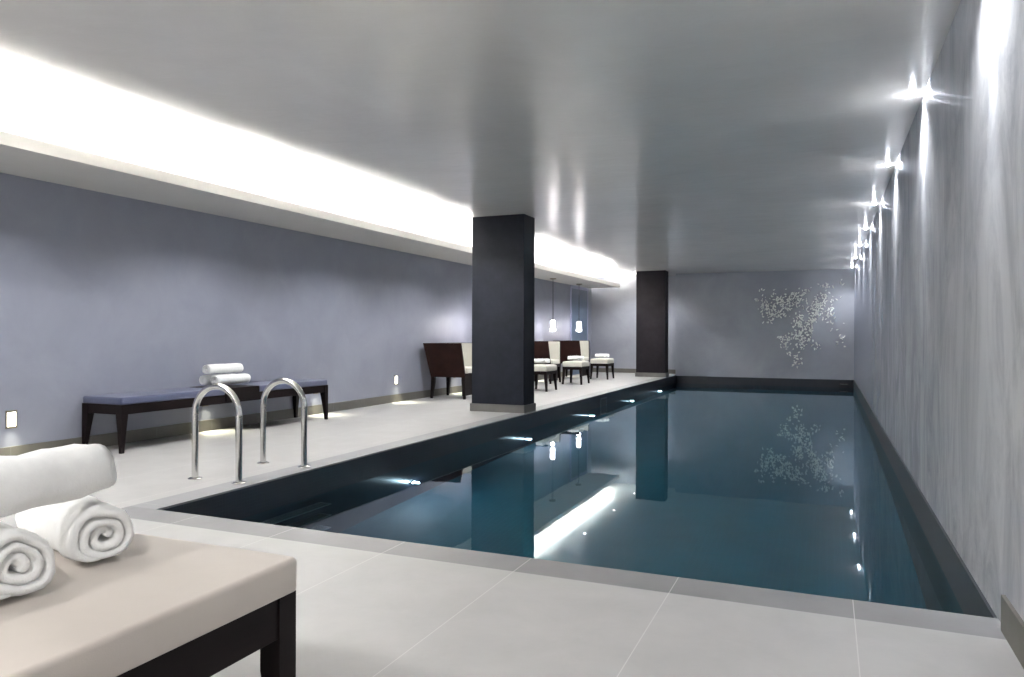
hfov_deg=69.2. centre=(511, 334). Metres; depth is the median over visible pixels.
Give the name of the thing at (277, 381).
grab rail
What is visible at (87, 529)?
rolled towel
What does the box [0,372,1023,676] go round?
floor
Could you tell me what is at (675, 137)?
ceiling
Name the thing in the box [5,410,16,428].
step light
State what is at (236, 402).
grab rail
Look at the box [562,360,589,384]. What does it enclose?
ottoman
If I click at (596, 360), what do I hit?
cushion
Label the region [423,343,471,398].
chair
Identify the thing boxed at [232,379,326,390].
cushion
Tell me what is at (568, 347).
chair
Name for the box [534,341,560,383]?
chair
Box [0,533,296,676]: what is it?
bench
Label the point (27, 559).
rolled towel
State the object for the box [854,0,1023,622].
wall
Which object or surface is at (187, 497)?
pool coping
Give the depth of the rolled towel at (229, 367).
7.85 m
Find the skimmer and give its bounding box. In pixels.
[600,397,606,406]
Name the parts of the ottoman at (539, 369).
leg, leg, leg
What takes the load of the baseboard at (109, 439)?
attached to the wall at (101, 293)
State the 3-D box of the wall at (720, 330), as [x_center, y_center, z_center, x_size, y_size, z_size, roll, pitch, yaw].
[6.442,-0.305,19.104,4.289,2.789,0.740,0,0,23]
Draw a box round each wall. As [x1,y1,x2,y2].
[0,172,591,447]
[591,276,675,369]
[675,269,853,379]
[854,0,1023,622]
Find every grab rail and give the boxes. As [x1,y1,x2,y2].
[188,383,245,484]
[257,378,309,467]
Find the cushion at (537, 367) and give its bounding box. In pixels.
[534,364,556,370]
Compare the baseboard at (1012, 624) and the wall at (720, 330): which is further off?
the wall at (720, 330)
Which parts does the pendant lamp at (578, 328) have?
lamp shade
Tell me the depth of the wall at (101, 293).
7.81 m
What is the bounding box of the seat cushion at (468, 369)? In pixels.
[465,366,471,372]
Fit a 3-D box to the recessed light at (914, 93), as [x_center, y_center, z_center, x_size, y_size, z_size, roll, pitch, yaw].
[2.684,-1.603,4.964,0.068,0.016,0.068,0,0,23]
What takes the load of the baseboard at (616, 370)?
attached to the wall at (613, 312)
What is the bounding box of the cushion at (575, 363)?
[562,360,588,366]
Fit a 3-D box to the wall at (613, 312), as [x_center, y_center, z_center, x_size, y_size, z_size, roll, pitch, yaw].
[3.441,-0.274,20.675,2.488,2.869,0.200,0,0,23]
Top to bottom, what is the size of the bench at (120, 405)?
0.496 m
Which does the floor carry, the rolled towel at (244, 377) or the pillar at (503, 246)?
the pillar at (503, 246)
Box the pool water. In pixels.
[239,383,963,613]
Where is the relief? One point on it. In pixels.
(792, 293)
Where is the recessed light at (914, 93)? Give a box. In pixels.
[907,92,918,96]
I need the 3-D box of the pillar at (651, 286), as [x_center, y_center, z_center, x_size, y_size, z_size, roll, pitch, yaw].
[3.558,-0.274,18.821,0.774,2.669,0.416,0,0,23]
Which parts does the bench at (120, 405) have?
leg, leg, leg, leg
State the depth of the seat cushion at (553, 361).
16.15 m
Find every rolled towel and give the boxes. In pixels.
[0,444,116,517]
[0,521,54,599]
[15,495,133,562]
[199,373,234,384]
[202,363,243,373]
[211,373,250,384]
[534,359,544,362]
[567,356,578,359]
[595,354,605,356]
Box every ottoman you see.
[534,364,556,391]
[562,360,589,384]
[590,358,613,379]
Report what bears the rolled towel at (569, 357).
on the ottoman at (580, 365)
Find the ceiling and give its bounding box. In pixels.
[0,0,960,277]
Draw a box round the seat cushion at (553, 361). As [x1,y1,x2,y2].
[551,359,559,363]
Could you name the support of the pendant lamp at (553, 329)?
hanging from the ceiling
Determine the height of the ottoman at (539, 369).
0.500 m
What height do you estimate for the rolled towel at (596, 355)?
0.081 m
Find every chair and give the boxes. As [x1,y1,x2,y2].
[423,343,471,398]
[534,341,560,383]
[561,340,589,376]
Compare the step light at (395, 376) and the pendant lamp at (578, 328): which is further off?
the pendant lamp at (578, 328)
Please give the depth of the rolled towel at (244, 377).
7.88 m
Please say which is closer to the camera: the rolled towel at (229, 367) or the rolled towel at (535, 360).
the rolled towel at (229, 367)
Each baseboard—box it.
[0,371,569,455]
[593,368,674,373]
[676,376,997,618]
[1001,594,1023,668]
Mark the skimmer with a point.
(603, 401)
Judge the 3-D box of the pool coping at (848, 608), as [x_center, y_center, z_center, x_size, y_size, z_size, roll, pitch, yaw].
[-0.301,1.109,3.539,4.492,0.120,0.215,0,0,23]
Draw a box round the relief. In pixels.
[754,279,845,368]
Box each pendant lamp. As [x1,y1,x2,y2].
[549,278,556,331]
[575,284,582,331]
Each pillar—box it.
[470,214,535,412]
[635,270,668,376]
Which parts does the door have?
frame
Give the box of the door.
[570,285,587,374]
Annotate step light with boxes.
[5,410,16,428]
[394,375,397,384]
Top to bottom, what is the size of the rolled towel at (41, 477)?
0.134 m
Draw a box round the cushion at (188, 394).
[83,387,224,404]
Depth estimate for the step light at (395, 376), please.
11.53 m
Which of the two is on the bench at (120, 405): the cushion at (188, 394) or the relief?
the cushion at (188, 394)
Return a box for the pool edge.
[163,376,675,519]
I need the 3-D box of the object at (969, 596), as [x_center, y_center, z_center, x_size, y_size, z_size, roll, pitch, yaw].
[2.992,1.835,11.194,4.427,1.549,16.753,0,0,23]
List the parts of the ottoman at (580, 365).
leg, leg, leg, leg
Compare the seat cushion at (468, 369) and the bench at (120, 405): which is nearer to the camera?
the bench at (120, 405)
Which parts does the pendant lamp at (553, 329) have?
cord, lamp shade, cord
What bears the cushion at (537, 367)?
on the ottoman at (539, 369)
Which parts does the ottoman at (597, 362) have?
leg, leg, leg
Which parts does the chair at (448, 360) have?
leg, leg, leg, seat frame, panel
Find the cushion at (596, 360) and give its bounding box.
[590,358,613,363]
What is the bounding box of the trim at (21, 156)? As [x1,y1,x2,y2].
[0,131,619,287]
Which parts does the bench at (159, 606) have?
leg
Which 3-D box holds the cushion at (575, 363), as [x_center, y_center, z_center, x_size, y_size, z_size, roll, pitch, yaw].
[1.379,0.618,15.966,0.438,0.127,0.558,0,0,23]
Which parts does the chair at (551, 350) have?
leg, panel, leg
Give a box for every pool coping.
[121,506,1005,639]
[132,374,675,509]
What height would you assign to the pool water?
0.001 m
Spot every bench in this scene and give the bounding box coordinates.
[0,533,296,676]
[82,379,327,453]
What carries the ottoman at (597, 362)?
on the floor
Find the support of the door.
in the wall at (101, 293)
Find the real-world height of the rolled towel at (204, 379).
0.109 m

